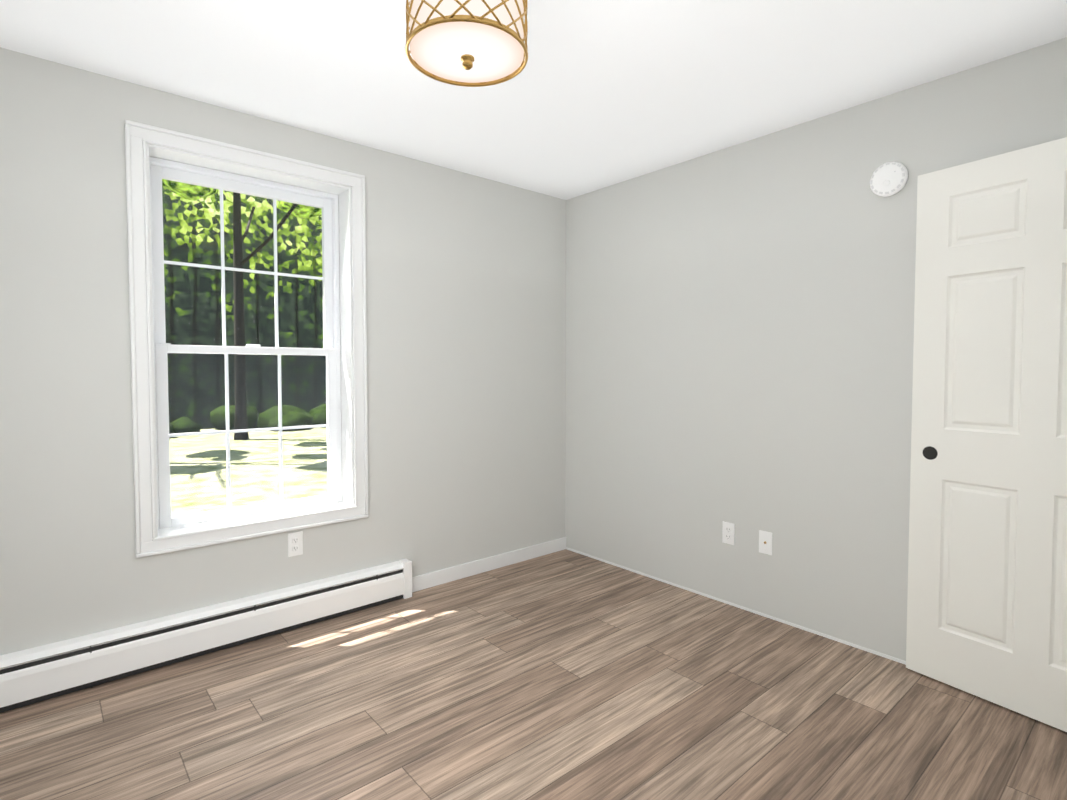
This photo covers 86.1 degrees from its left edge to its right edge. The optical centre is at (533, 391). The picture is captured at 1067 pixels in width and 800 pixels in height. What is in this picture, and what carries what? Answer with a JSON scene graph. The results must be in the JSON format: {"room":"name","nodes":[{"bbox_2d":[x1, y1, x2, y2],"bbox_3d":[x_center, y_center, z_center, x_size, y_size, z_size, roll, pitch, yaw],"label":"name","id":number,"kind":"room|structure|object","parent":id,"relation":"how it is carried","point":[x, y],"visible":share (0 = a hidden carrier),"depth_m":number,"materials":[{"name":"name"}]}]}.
{"room":"empty bedroom","nodes":[
{"label":"empty bedroom","id":0,"kind":"room"},
{"bbox_2d":[0,47,565,654],"bbox_3d":[-1.229,-0.065,2.851,4.060,2.420,0.200,-2,3,-41],"label":"wall","id":1,"kind":"structure","parent":0,"point":[466,351],"depth_m":2.65,"materials":[{"name":"grey paint"}]},
{"bbox_2d":[0,559,411,712],"bbox_3d":[-1.606,1.063,2.389,2.416,0.200,0.069,-2,3,-41],"label":"heater","id":2,"kind":"object","parent":1,"relation":"attached to","point":[33,675],"visible":1,"depth_m":2.45,"materials":[{"name":"white metal"}]},
{"bbox_2d":[125,120,367,557],"bbox_3d":[-1.329,-0.217,2.744,1.016,1.787,0.222,-2,3,-41],"label":"window","id":3,"kind":"structure","parent":1,"relation":"in","point":[159,529],"depth_m":2.72,"materials":[{"name":"white wood"}]},
{"bbox_2d":[288,531,302,556],"bbox_3d":[-1.165,0.748,2.797,0.070,0.115,0.007,-2,3,-41],"label":"outlet","id":4,"kind":"object","parent":1,"relation":"attached to","point":[295,543],"visible":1,"depth_m":2.80,"materials":[{"name":"white plastic"}]},
{"bbox_2d":[412,537,565,591],"bbox_3d":[-0.241,1.076,3.602,1.238,0.085,0.012,-2,3,-41],"label":"baseboard","id":5,"kind":"structure","parent":1,"relation":"attached to","point":[441,576],"depth_m":3.54,"materials":[{"name":"white wood"}]},
{"bbox_2d":[0,549,1066,799],"bbox_3d":[-0.202,1.248,1.704,4.060,0.120,3.350,-2,3,-41],"label":"floor","id":6,"kind":"structure","parent":0,"point":[566,675],"depth_m":2.06,"materials":[{"name":"wood"}]},
{"bbox_2d":[0,0,1066,199],"bbox_3d":[-0.202,-1.291,1.612,4.060,0.120,3.350,-2,3,-41],"label":"ceiling","id":7,"kind":"structure","parent":0,"point":[594,95],"depth_m":2.19,"materials":[{"name":"white paint"}]},
{"bbox_2d":[405,0,527,86],"bbox_3d":[-0.185,-1.068,1.601,0.341,0.322,0.341,-2,3,-41],"label":"ceiling lamp","id":8,"kind":"object","parent":7,"relation":"hanging from","point":[473,43],"visible":1,"depth_m":1.54,"materials":[{"name":"white glass"}]},
{"bbox_2d":[565,37,1066,660],"bbox_3d":[1.262,-0.067,2.916,0.200,2.420,3.350,-2,3,-41],"label":"wall","id":9,"kind":"structure","parent":0,"point":[739,333],"depth_m":2.84,"materials":[{"name":"grey paint"}]},
{"bbox_2d":[722,521,734,544],"bbox_3d":[1.038,0.756,3.045,0.007,0.115,0.070,-2,3,-41],"label":"electrical outlet","id":10,"kind":"object","parent":9,"relation":"attached to","point":[728,532],"visible":1,"depth_m":3.04,"materials":[{"name":"white plastic"}]},
{"bbox_2d":[566,547,905,664],"bbox_3d":[1.188,1.138,2.888,0.004,0.014,2.935,-2,3,-41],"label":"baseboard","id":11,"kind":"structure","parent":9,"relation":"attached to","point":[779,620],"depth_m":2.93,"materials":[{"name":"white wood"}]},
{"bbox_2d":[759,530,771,554],"bbox_3d":[1.171,0.764,2.888,0.012,0.115,0.070,-2,3,-41],"label":"outlet","id":12,"kind":"object","parent":9,"relation":"attached to","point":[765,542],"visible":1,"depth_m":2.89,"materials":[{"name":"white plastic"}]},
{"bbox_2d":[870,161,907,196],"bbox_3d":[1.502,-0.900,2.420,0.040,0.142,0.142,-2,3,-41],"label":"smoke detector","id":13,"kind":"object","parent":9,"relation":"attached to","point":[888,178],"visible":1,"depth_m":2.40,"materials":[{"name":"white plastic"}]},
{"bbox_2d":[906,137,1066,731],"bbox_3d":[1.789,0.153,2.013,0.048,2.030,0.822,-1,2,-33],"label":"door","id":14,"kind":"structure","parent":9,"relation":"in","point":[987,593],"depth_m":2.12,"materials":[{"name":"white paint"}]},
{"label":"outside","id":15,"kind":"structure","parent":0,"visible":0},
{"bbox_2d":[169,427,327,516],"bbox_3d":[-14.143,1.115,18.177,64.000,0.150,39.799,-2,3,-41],"label":"grass","id":16,"kind":"structure","parent":15,"point":[322,481],"depth_m":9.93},
{"bbox_2d":[162,179,217,200],"bbox_3d":[-8.449,-3.489,10.603,5.428,9.800,4.637,-2,3,-41],"label":"tree","id":17,"kind":"object","parent":16,"relation":"on","point":[199,192],"depth_m":12.99,"materials":[{"name":"green plant"}]},
{"bbox_2d":[169,403,326,437],"bbox_3d":[-7.543,0.931,17.105,35.313,1.243,2.752,-2,3,-41],"label":"bushes","id":18,"kind":"object","parent":16,"relation":"on","point":[270,421],"depth_m":16.38,"materials":[{"name":"green plant"}]},
{"bbox_2d":[233,192,321,439],"bbox_3d":[-7.126,-3.151,14.154,4.405,8.868,5.330,-2,3,-41],"label":"tree","id":19,"kind":"object","parent":16,"relation":"on","point":[238,262],"depth_m":13.93,"materials":[{"name":"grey plant"}]},
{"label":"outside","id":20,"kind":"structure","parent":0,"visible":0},
{"bbox_2d":[162,179,325,428],"bbox_3d":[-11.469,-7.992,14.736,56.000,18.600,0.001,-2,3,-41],"label":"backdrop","id":21,"kind":"structure","parent":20,"point":[201,248],"depth_m":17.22,"materials":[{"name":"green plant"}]}
]}

